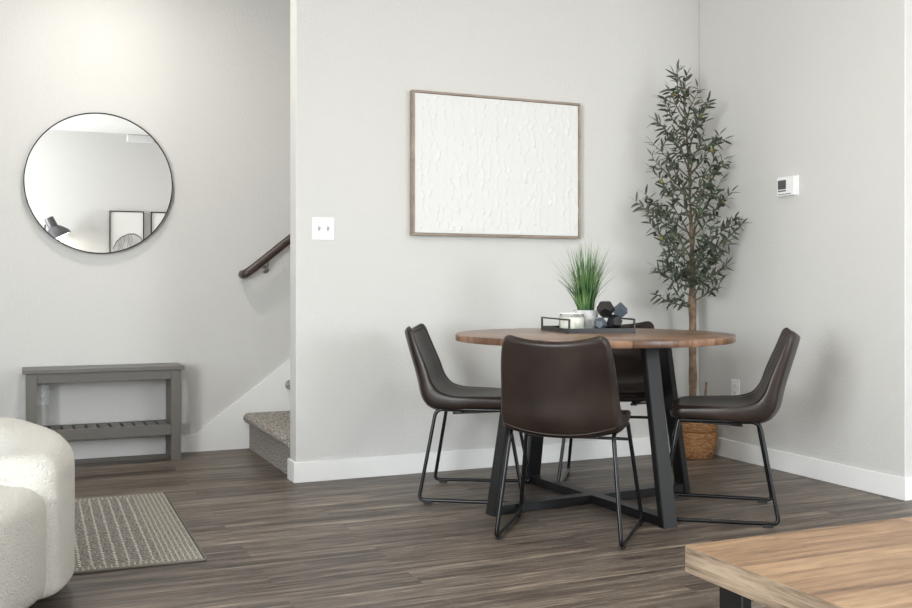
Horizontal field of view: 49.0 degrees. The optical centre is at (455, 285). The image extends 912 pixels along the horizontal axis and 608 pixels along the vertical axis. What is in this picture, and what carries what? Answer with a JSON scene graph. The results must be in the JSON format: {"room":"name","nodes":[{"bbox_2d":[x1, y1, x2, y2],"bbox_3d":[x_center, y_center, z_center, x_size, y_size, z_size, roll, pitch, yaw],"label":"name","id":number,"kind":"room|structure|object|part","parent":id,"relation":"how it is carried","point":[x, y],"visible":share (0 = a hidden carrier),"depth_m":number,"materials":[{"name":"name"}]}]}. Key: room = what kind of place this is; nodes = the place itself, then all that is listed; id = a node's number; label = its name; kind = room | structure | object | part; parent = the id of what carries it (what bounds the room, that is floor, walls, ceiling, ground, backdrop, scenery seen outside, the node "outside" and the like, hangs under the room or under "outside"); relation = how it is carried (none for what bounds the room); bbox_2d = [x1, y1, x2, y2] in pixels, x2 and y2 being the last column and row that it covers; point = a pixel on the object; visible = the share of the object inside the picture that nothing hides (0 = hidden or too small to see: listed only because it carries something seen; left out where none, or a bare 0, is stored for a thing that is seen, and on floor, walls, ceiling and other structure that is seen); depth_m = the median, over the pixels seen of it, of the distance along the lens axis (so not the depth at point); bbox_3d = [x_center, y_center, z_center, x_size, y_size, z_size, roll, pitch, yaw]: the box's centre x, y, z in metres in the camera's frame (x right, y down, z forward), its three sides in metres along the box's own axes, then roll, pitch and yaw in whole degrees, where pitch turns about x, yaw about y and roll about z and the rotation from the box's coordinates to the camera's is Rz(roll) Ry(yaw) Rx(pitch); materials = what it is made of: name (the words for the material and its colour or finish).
{"room":"dining room","nodes":[
{"label":"dining room","id":0,"kind":"room"},
{"bbox_2d":[0,0,289,440],"bbox_3d":[-1.663,-0.470,5.930,6.900,2.900,0.100,0,0,-24],"label":"wall","id":1,"kind":"structure","parent":0,"point":[208,80],"depth_m":5.85,"materials":[{"name":"grey paint"}]},
{"bbox_2d":[37,385,48,405],"bbox_3d":[-2.312,0.610,5.587,0.070,0.114,0.009,0,0,-24],"label":"wall outlet","id":2,"kind":"object","parent":1,"relation":"attached to","point":[42,390],"visible":0.84,"depth_m":5.59,"materials":[{"name":"white plastic"}]},
{"bbox_2d":[39,389,44,393],"bbox_3d":[-2.311,0.590,5.585,0.034,0.028,0.004,0,0,-24],"label":"socket","id":3,"kind":"object","parent":2,"relation":"attached to","point":[41,391],"depth_m":5.58,"materials":[{"name":"grey plastic"}]},
{"bbox_2d":[39,396,44,400],"bbox_3d":[-2.311,0.630,5.585,0.034,0.028,0.004,0,0,-24],"label":"socket","id":4,"kind":"object","parent":2,"relation":"attached to","point":[41,398],"depth_m":5.58,"materials":[{"name":"grey plastic"}]},
{"bbox_2d":[23,112,172,253],"bbox_3d":[-2.027,-0.584,5.695,0.802,0.802,0.030,0,0,-24],"label":"round mirror","id":5,"kind":"object","parent":1,"relation":"attached to","point":[95,183],"visible":1,"depth_m":5.68,"materials":[{"name":"black metal"}]},
{"bbox_2d":[67,435,185,458],"bbox_3d":[-3.198,0.928,5.197,3.500,0.103,0.014,0,0,-24],"label":"baseboard","id":6,"kind":"structure","parent":1,"relation":"attached to","point":[103,448],"depth_m":5.75,"materials":[{"name":"white paint"}]},
{"bbox_2d":[185,360,289,451],"bbox_3d":[-0.494,0.059,6.377,2.400,1.842,0.016,0,0,-24],"label":"trim","id":7,"kind":"structure","parent":1,"relation":"attached to","point":[228,430],"depth_m":6.02,"materials":[{"name":"white paint"}]},
{"bbox_2d":[238,234,289,278],"bbox_3d":[-0.445,-0.793,6.348,1.850,1.498,0.108,0,0,-24],"label":"handrail","id":8,"kind":"object","parent":1,"relation":"attached to","point":[285,242],"visible":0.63,"depth_m":6.00,"materials":[{"name":"brown wood"}]},
{"bbox_3d":[-1.162,-0.101,6.090,0.048,0.048,0.008,0,0,-24],"label":"wall plate","id":9,"kind":"part","parent":8,"relation":"part of","materials":[{"name":"silver metal"}]},
{"bbox_2d":[29,448,911,607],"bbox_3d":[0.679,1.030,2.943,9.000,0.100,7.450,0,0,-24],"label":"floor","id":10,"kind":"structure","parent":0,"point":[267,539],"depth_m":3.96,"materials":[{"name":"wood"}]},
{"bbox_2d":[0,417,74,607],"bbox_3d":[-1.770,0.713,2.947,1.174,0.535,1.278,0,0,0],"label":"armchair","id":11,"kind":"object","parent":10,"relation":"on","point":[37,464],"visible":1,"depth_m":2.94,"materials":[{"name":"white fabric"}]},
{"bbox_3d":[-1.770,0.751,2.875,1.134,0.353,1.134,0,0,0],"label":"seat","id":12,"kind":"part","parent":11,"relation":"part of","materials":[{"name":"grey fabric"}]},
{"bbox_2d":[22,362,184,459],"bbox_3d":[-1.966,0.715,5.586,0.840,0.531,0.262,0,0,-24],"label":"bench","id":13,"kind":"object","parent":10,"relation":"on","point":[170,426],"visible":0.82,"depth_m":5.54,"materials":[{"name":"grey paint"}]},
{"bbox_3d":[-2.271,0.725,5.348,0.054,0.509,0.046,0,0,-24],"label":"leg","id":14,"kind":"part","parent":13,"relation":"part of","materials":[{"name":"grey paint"}]},
{"bbox_3d":[-2.006,0.806,5.679,0.695,0.058,0.020,0,0,-24],"label":"shelf rail","id":15,"kind":"part","parent":13,"relation":"part of","materials":[{"name":"grey paint"}]},
{"bbox_3d":[-1.923,0.806,5.488,0.695,0.058,0.020,0,0,-24],"label":"shelf rail","id":16,"kind":"part","parent":13,"relation":"part of","materials":[{"name":"grey paint"}]},
{"bbox_3d":[-1.658,0.725,5.819,0.054,0.509,0.046,0,0,-24],"label":"leg","id":17,"kind":"part","parent":13,"relation":"part of","materials":[{"name":"grey paint"}]},
{"bbox_3d":[-1.584,0.725,5.648,0.054,0.509,0.046,0,0,-24],"label":"leg","id":18,"kind":"part","parent":13,"relation":"part of","materials":[{"name":"grey paint"}]},
{"bbox_2d":[73,492,206,573],"bbox_3d":[-1.411,0.975,4.028,0.610,0.010,1.258,0,0,-23],"label":"area rug","id":19,"kind":"object","parent":10,"relation":"on","point":[115,532],"visible":0.59,"depth_m":3.92,"materials":[{"name":"grey fabric"}]},
{"bbox_2d":[243,380,289,473],"bbox_3d":[0.267,0.210,6.146,2.937,1.537,1.015,0,0,-24],"label":"staircase","id":20,"kind":"structure","parent":10,"relation":"on","point":[269,432],"depth_m":5.60,"materials":[{"name":"carpet"}]},
{"bbox_2d":[405,323,530,503],"bbox_3d":[0.052,0.582,4.725,0.580,0.796,0.532,0,0,7],"label":"dining chair","id":21,"kind":"object","parent":10,"relation":"on","point":[437,390],"visible":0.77,"depth_m":4.54,"materials":[{"name":"brown leather"}]},
{"bbox_3d":[-0.143,0.834,4.522,0.046,0.149,0.017,0,0,-21],"label":"leg","id":22,"kind":"part","parent":21,"relation":"part of","materials":[{"name":"black metal"}]},
{"bbox_3d":[-0.085,0.834,4.972,0.046,0.149,0.017,0,0,36],"label":"leg","id":23,"kind":"part","parent":21,"relation":"part of","materials":[{"name":"black metal"}]},
{"bbox_3d":[0.106,0.657,4.931,0.380,0.213,0.036,0,0,7],"label":"seat rail","id":24,"kind":"part","parent":21,"relation":"part of","materials":[{"name":"black metal"}]},
{"bbox_3d":[0.030,0.386,4.728,0.536,0.403,0.472,0,0,7],"label":"bucket seat","id":25,"kind":"part","parent":21,"relation":"part of","materials":[{"name":"brown leather"}]},
{"bbox_3d":[0.052,0.657,4.513,0.380,0.213,0.036,0,0,7],"label":"seat rail","id":26,"kind":"part","parent":21,"relation":"part of","materials":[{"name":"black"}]},
{"bbox_3d":[0.068,0.939,4.475,0.486,0.067,0.023,0,0,10],"label":"floor rail","id":27,"kind":"part","parent":21,"relation":"part of","materials":[{"name":"black metal"}]},
{"bbox_3d":[0.116,0.575,4.717,0.236,0.032,0.411,0,0,7],"label":"mounting plate","id":28,"kind":"part","parent":21,"relation":"part of","materials":[{"name":"black metal"}]},
{"bbox_3d":[0.131,0.939,4.964,0.486,0.067,0.023,0,0,5],"label":"floor rail","id":29,"kind":"part","parent":21,"relation":"part of","materials":[{"name":"black metal"}]},
{"bbox_3d":[0.263,0.745,4.464,0.097,0.360,0.017,0,0,39],"label":"leg","id":30,"kind":"part","parent":21,"relation":"part of","materials":[{"name":"black metal"}]},
{"bbox_3d":[0.323,0.745,4.924,0.097,0.360,0.017,0,0,-24],"label":"leg","id":31,"kind":"part","parent":21,"relation":"part of","materials":[{"name":"black metal"}]},
{"bbox_2d":[494,335,643,549],"bbox_3d":[0.439,0.582,3.949,0.532,0.796,0.580,0,0,17],"label":"dining chair","id":32,"kind":"object","parent":10,"relation":"on","point":[562,389],"visible":1,"depth_m":3.73,"materials":[{"name":"brown leather"}]},
{"bbox_3d":[0.172,0.834,3.857,0.046,0.149,0.017,0,0,-44],"label":"leg","id":33,"kind":"part","parent":32,"relation":"part of","materials":[{"name":"black metal"}]},
{"bbox_3d":[0.246,0.657,4.037,0.036,0.213,0.380,0,0,17],"label":"seat rail","id":34,"kind":"part","parent":32,"relation":"part of","materials":[{"name":"black metal"}]},
{"bbox_3d":[0.218,0.939,4.068,0.023,0.067,0.486,0,0,15],"label":"floor rail","id":35,"kind":"part","parent":32,"relation":"part of","materials":[{"name":"black metal"}]},
{"bbox_3d":[0.290,0.745,4.250,0.017,0.360,0.097,0,0,-14],"label":"leg","id":36,"kind":"part","parent":32,"relation":"part of","materials":[{"name":"black metal"}]},
{"bbox_3d":[0.432,0.386,3.928,0.472,0.403,0.536,0,0,17],"label":"bucket seat","id":37,"kind":"part","parent":32,"relation":"part of","materials":[{"name":"brown leather"}]},
{"bbox_3d":[0.606,0.834,3.721,0.017,0.149,0.046,0,0,-11],"label":"leg","id":38,"kind":"part","parent":32,"relation":"part of","materials":[{"name":"black metal"}]},
{"bbox_3d":[0.648,0.657,3.911,0.036,0.213,0.380,0,0,17],"label":"seat rail","id":39,"kind":"part","parent":32,"relation":"part of","materials":[{"name":"black metal"}]},
{"bbox_3d":[0.689,0.939,3.920,0.023,0.067,0.486,0,0,20],"label":"floor rail","id":40,"kind":"part","parent":32,"relation":"part of","materials":[{"name":"black metal"}]},
{"bbox_3d":[0.733,0.745,4.111,0.097,0.360,0.017,0,0,-41],"label":"leg","id":41,"kind":"part","parent":32,"relation":"part of","materials":[{"name":"black metal"}]},
{"bbox_2d":[455,328,735,528],"bbox_3d":[0.621,0.597,4.527,1.246,0.766,1.246,0,0,-28],"label":"dining table","id":42,"kind":"object","parent":10,"relation":"on","point":[656,345],"visible":0.78,"depth_m":4.29,"materials":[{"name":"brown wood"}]},
{"bbox_3d":[0.212,0.613,4.314,0.156,0.734,0.072,0,0,-28],"label":"leg","id":43,"kind":"part","parent":42,"relation":"part of","materials":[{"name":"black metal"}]},
{"bbox_3d":[0.407,0.613,4.936,0.072,0.734,0.156,0,0,-28],"label":"leg","id":44,"kind":"part","parent":42,"relation":"part of","materials":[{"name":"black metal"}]},
{"bbox_2d":[541,317,634,332],"bbox_3d":[0.623,0.182,4.759,0.328,0.064,0.376,0,0,-15],"label":"serving tray","id":45,"kind":"object","parent":42,"relation":"on","point":[607,329],"visible":0.8,"depth_m":4.60,"materials":[{"name":"black metal"}]},
{"bbox_3d":[0.468,0.172,4.719,0.008,0.044,0.376,0,0,-15],"label":"handle","id":46,"kind":"part","parent":45,"relation":"part of","materials":[{"name":"black metal"}]},
{"bbox_2d":[559,313,583,328],"bbox_3d":[0.542,0.168,4.681,0.118,0.084,0.118,0,0,-24],"label":"candle jar","id":47,"kind":"object","parent":45,"relation":"on","point":[575,322],"visible":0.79,"depth_m":4.64,"materials":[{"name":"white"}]},
{"bbox_2d":[554,241,613,328],"bbox_3d":[0.607,-0.012,4.811,0.374,0.445,0.368,0,0,-24],"label":"potted grass","id":48,"kind":"object","parent":45,"relation":"on","point":[584,294],"depth_m":4.77,"materials":[{"name":"plant"}]},
{"bbox_2d":[573,310,597,328],"bbox_3d":[0.625,0.163,4.811,0.125,0.095,0.125,0,0,-24],"label":"pot","id":49,"kind":"object","parent":48,"relation":"attached to","point":[590,316],"depth_m":4.76,"materials":[{"name":"ceramic"}]},
{"bbox_2d":[594,301,627,328],"bbox_3d":[0.734,0.141,4.738,0.164,0.140,0.090,0,0,0],"label":"sculpture","id":50,"kind":"object","parent":45,"relation":"on","point":[604,308],"visible":0.88,"depth_m":4.71,"materials":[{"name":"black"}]},
{"bbox_3d":[0.777,0.172,4.800,0.008,0.044,0.376,0,0,-15],"label":"handle","id":51,"kind":"part","parent":45,"relation":"part of","materials":[{"name":"black metal"}]},
{"bbox_3d":[0.834,0.613,4.119,0.072,0.734,0.156,0,0,-28],"label":"leg","id":52,"kind":"part","parent":42,"relation":"part of","materials":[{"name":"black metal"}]},
{"bbox_3d":[1.029,0.613,4.741,0.156,0.734,0.072,0,0,-28],"label":"leg","id":53,"kind":"part","parent":42,"relation":"part of","materials":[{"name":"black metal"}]},
{"bbox_2d":[557,321,654,481],"bbox_3d":[0.793,0.582,5.032,0.532,0.796,0.580,0,0,10],"label":"dining chair","id":54,"kind":"object","parent":10,"relation":"on","point":[628,362],"visible":0.23,"depth_m":5.16,"materials":[{"name":"brown leather"}]},
{"bbox_3d":[0.521,0.745,4.835,0.017,0.360,0.097,0,0,42],"label":"leg","id":55,"kind":"part","parent":54,"relation":"part of","materials":[{"name":"black metal"}]},
{"bbox_3d":[0.542,0.939,5.030,0.023,0.067,0.486,0,0,13],"label":"floor rail","id":56,"kind":"part","parent":54,"relation":"part of","materials":[{"name":"black metal"}]},
{"bbox_3d":[0.600,0.834,5.238,0.017,0.149,0.046,0,0,-18],"label":"leg","id":57,"kind":"part","parent":54,"relation":"part of","materials":[{"name":"black metal"}]},
{"bbox_3d":[0.797,0.386,5.054,0.472,0.403,0.536,0,0,10],"label":"bucket seat","id":58,"kind":"part","parent":54,"relation":"part of","materials":[{"name":"brown leather"}]},
{"bbox_3d":[0.781,0.575,4.969,0.411,0.032,0.236,0,0,10],"label":"mounting plate","id":59,"kind":"part","parent":54,"relation":"part of","materials":[{"name":"black metal"}]},
{"bbox_2d":[629,60,749,459],"bbox_3d":[1.293,-0.144,5.562,0.579,2.249,0.544,0,0,-24],"label":"tree","id":60,"kind":"object","parent":10,"relation":"on","point":[700,439],"visible":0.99,"depth_m":5.58,"materials":[{"name":"green plant"}]},
{"bbox_2d":[681,422,717,459],"bbox_3d":[1.367,0.822,5.726,0.263,0.316,0.263,0,0,-24],"label":"basket","id":61,"kind":"object","parent":60,"relation":"attached to","point":[700,439],"depth_m":5.61,"materials":[{"name":"brown wicker"}]},
{"bbox_2d":[670,328,799,527],"bbox_3d":[1.182,0.582,4.326,0.580,0.796,0.532,0,0,14],"label":"dining chair","id":62,"kind":"object","parent":10,"relation":"on","point":[760,405],"visible":0.97,"depth_m":4.13,"materials":[{"name":"brown leather"}]},
{"bbox_3d":[0.889,0.745,4.162,0.097,0.360,0.017,0,0,-17],"label":"leg","id":63,"kind":"part","parent":62,"relation":"part of","materials":[{"name":"black metal"}]},
{"bbox_3d":[1.004,0.745,4.611,0.017,0.360,0.097,0,0,-44],"label":"leg","id":64,"kind":"part","parent":62,"relation":"part of","materials":[{"name":"black metal"}]},
{"bbox_3d":[1.120,0.575,4.342,0.236,0.032,0.411,0,0,14],"label":"mounting plate","id":65,"kind":"part","parent":62,"relation":"part of","materials":[{"name":"black metal"}]},
{"bbox_3d":[1.197,0.939,4.577,0.486,0.067,0.023,0,0,17],"label":"floor rail","id":66,"kind":"part","parent":62,"relation":"part of","materials":[{"name":"black metal"}]},
{"bbox_3d":[1.103,0.657,4.129,0.380,0.213,0.036,0,0,14],"label":"seat rail","id":67,"kind":"part","parent":62,"relation":"part of","materials":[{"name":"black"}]},
{"bbox_3d":[1.075,0.939,4.099,0.486,0.067,0.023,0,0,12],"label":"floor rail","id":68,"kind":"part","parent":62,"relation":"part of","materials":[{"name":"black metal"}]},
{"bbox_3d":[1.203,0.386,4.321,0.536,0.403,0.472,0,0,14],"label":"bucket seat","id":69,"kind":"part","parent":62,"relation":"part of","materials":[{"name":"brown leather"}]},
{"bbox_3d":[1.208,0.657,4.537,0.380,0.213,0.036,0,0,14],"label":"seat rail","id":70,"kind":"part","parent":62,"relation":"part of","materials":[{"name":"black metal"}]},
{"bbox_3d":[1.401,0.834,4.505,0.046,0.149,0.017,0,0,-14],"label":"leg","id":71,"kind":"part","parent":62,"relation":"part of","materials":[{"name":"black metal"}]},
{"bbox_3d":[1.288,0.834,4.064,0.046,0.149,0.017,0,0,43],"label":"leg","id":72,"kind":"part","parent":62,"relation":"part of","materials":[{"name":"black metal"}]},
{"bbox_2d":[685,517,911,607],"bbox_3d":[1.201,0.765,2.009,1.220,0.430,0.782,0,0,-24],"label":"coffee table","id":73,"kind":"object","parent":10,"relation":"on","point":[867,564],"visible":1,"depth_m":1.99,"materials":[{"name":"brown wood"}]},
{"bbox_3d":[0.562,0.787,2.015,0.024,0.361,0.072,0,0,-24],"label":"leg","id":74,"kind":"part","parent":73,"relation":"part of","materials":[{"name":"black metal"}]},
{"bbox_2d":[290,0,698,461],"bbox_3d":[0.570,-0.470,5.645,3.036,2.900,0.120,0,0,-24],"label":"wall","id":75,"kind":"structure","parent":0,"point":[355,65],"depth_m":5.29,"materials":[{"name":"grey paint"}]},
{"bbox_2d":[312,217,333,239],"bbox_3d":[-0.665,-0.288,5.029,0.116,0.114,0.021,0,0,-24],"label":"light switch","id":76,"kind":"object","parent":75,"relation":"attached to","point":[322,228],"visible":1,"depth_m":5.03,"materials":[{"name":"white plastic"}]},
{"bbox_2d":[287,436,669,482],"bbox_3d":[0.298,0.928,5.519,2.465,0.103,0.134,0,0,-24],"label":"baseboard","id":77,"kind":"structure","parent":75,"relation":"attached to","point":[376,466],"depth_m":5.27,"materials":[{"name":"white paint"}]},
{"bbox_2d":[410,89,580,238],"bbox_3d":[0.228,-0.642,5.406,1.006,0.756,0.043,0,0,-24],"label":"wall art","id":78,"kind":"object","parent":75,"relation":"attached to","point":[481,165],"visible":1,"depth_m":5.37,"materials":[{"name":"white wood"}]},
{"bbox_2d":[699,0,911,477],"bbox_3d":[1.807,-0.470,5.294,0.120,2.900,1.515,0,0,-24],"label":"wall","id":79,"kind":"structure","parent":0,"point":[819,92],"depth_m":5.07,"materials":[{"name":"grey paint"}]},
{"bbox_2d":[731,379,739,394],"bbox_3d":[1.579,0.585,5.653,0.009,0.114,0.070,0,0,-24],"label":"wall outlet","id":80,"kind":"object","parent":79,"relation":"attached to","point":[735,384],"visible":0.81,"depth_m":5.65,"materials":[{"name":"white plastic"}]},
{"bbox_2d":[777,175,798,197],"bbox_3d":[1.742,-0.523,5.256,0.030,0.108,0.144,0,0,-24],"label":"thermostat","id":81,"kind":"object","parent":79,"relation":"attached to","point":[788,186],"visible":1,"depth_m":5.24,"materials":[{"name":"white plastic"}]},
{"bbox_2d":[714,437,906,500],"bbox_3d":[1.751,0.928,5.254,0.014,0.103,1.515,0,0,-24],"label":"baseboard","id":82,"kind":"structure","parent":79,"relation":"attached to","point":[888,485],"depth_m":5.04,"materials":[{"name":"white paint"}]},
{"bbox_3d":[3.224,-0.470,5.153,2.365,2.900,0.117,0,0,-24],"label":"wall","id":83,"kind":"structure","parent":0,"visible":0},
{"bbox_2d":[907,477,911,500],"bbox_3d":[3.196,0.928,5.066,2.485,0.103,0.014,0,0,-24],"label":"baseboard","id":84,"kind":"structure","parent":83,"relation":"attached to","point":[909,479],"depth_m":4.57,"materials":[{"name":"white paint"}]}
]}

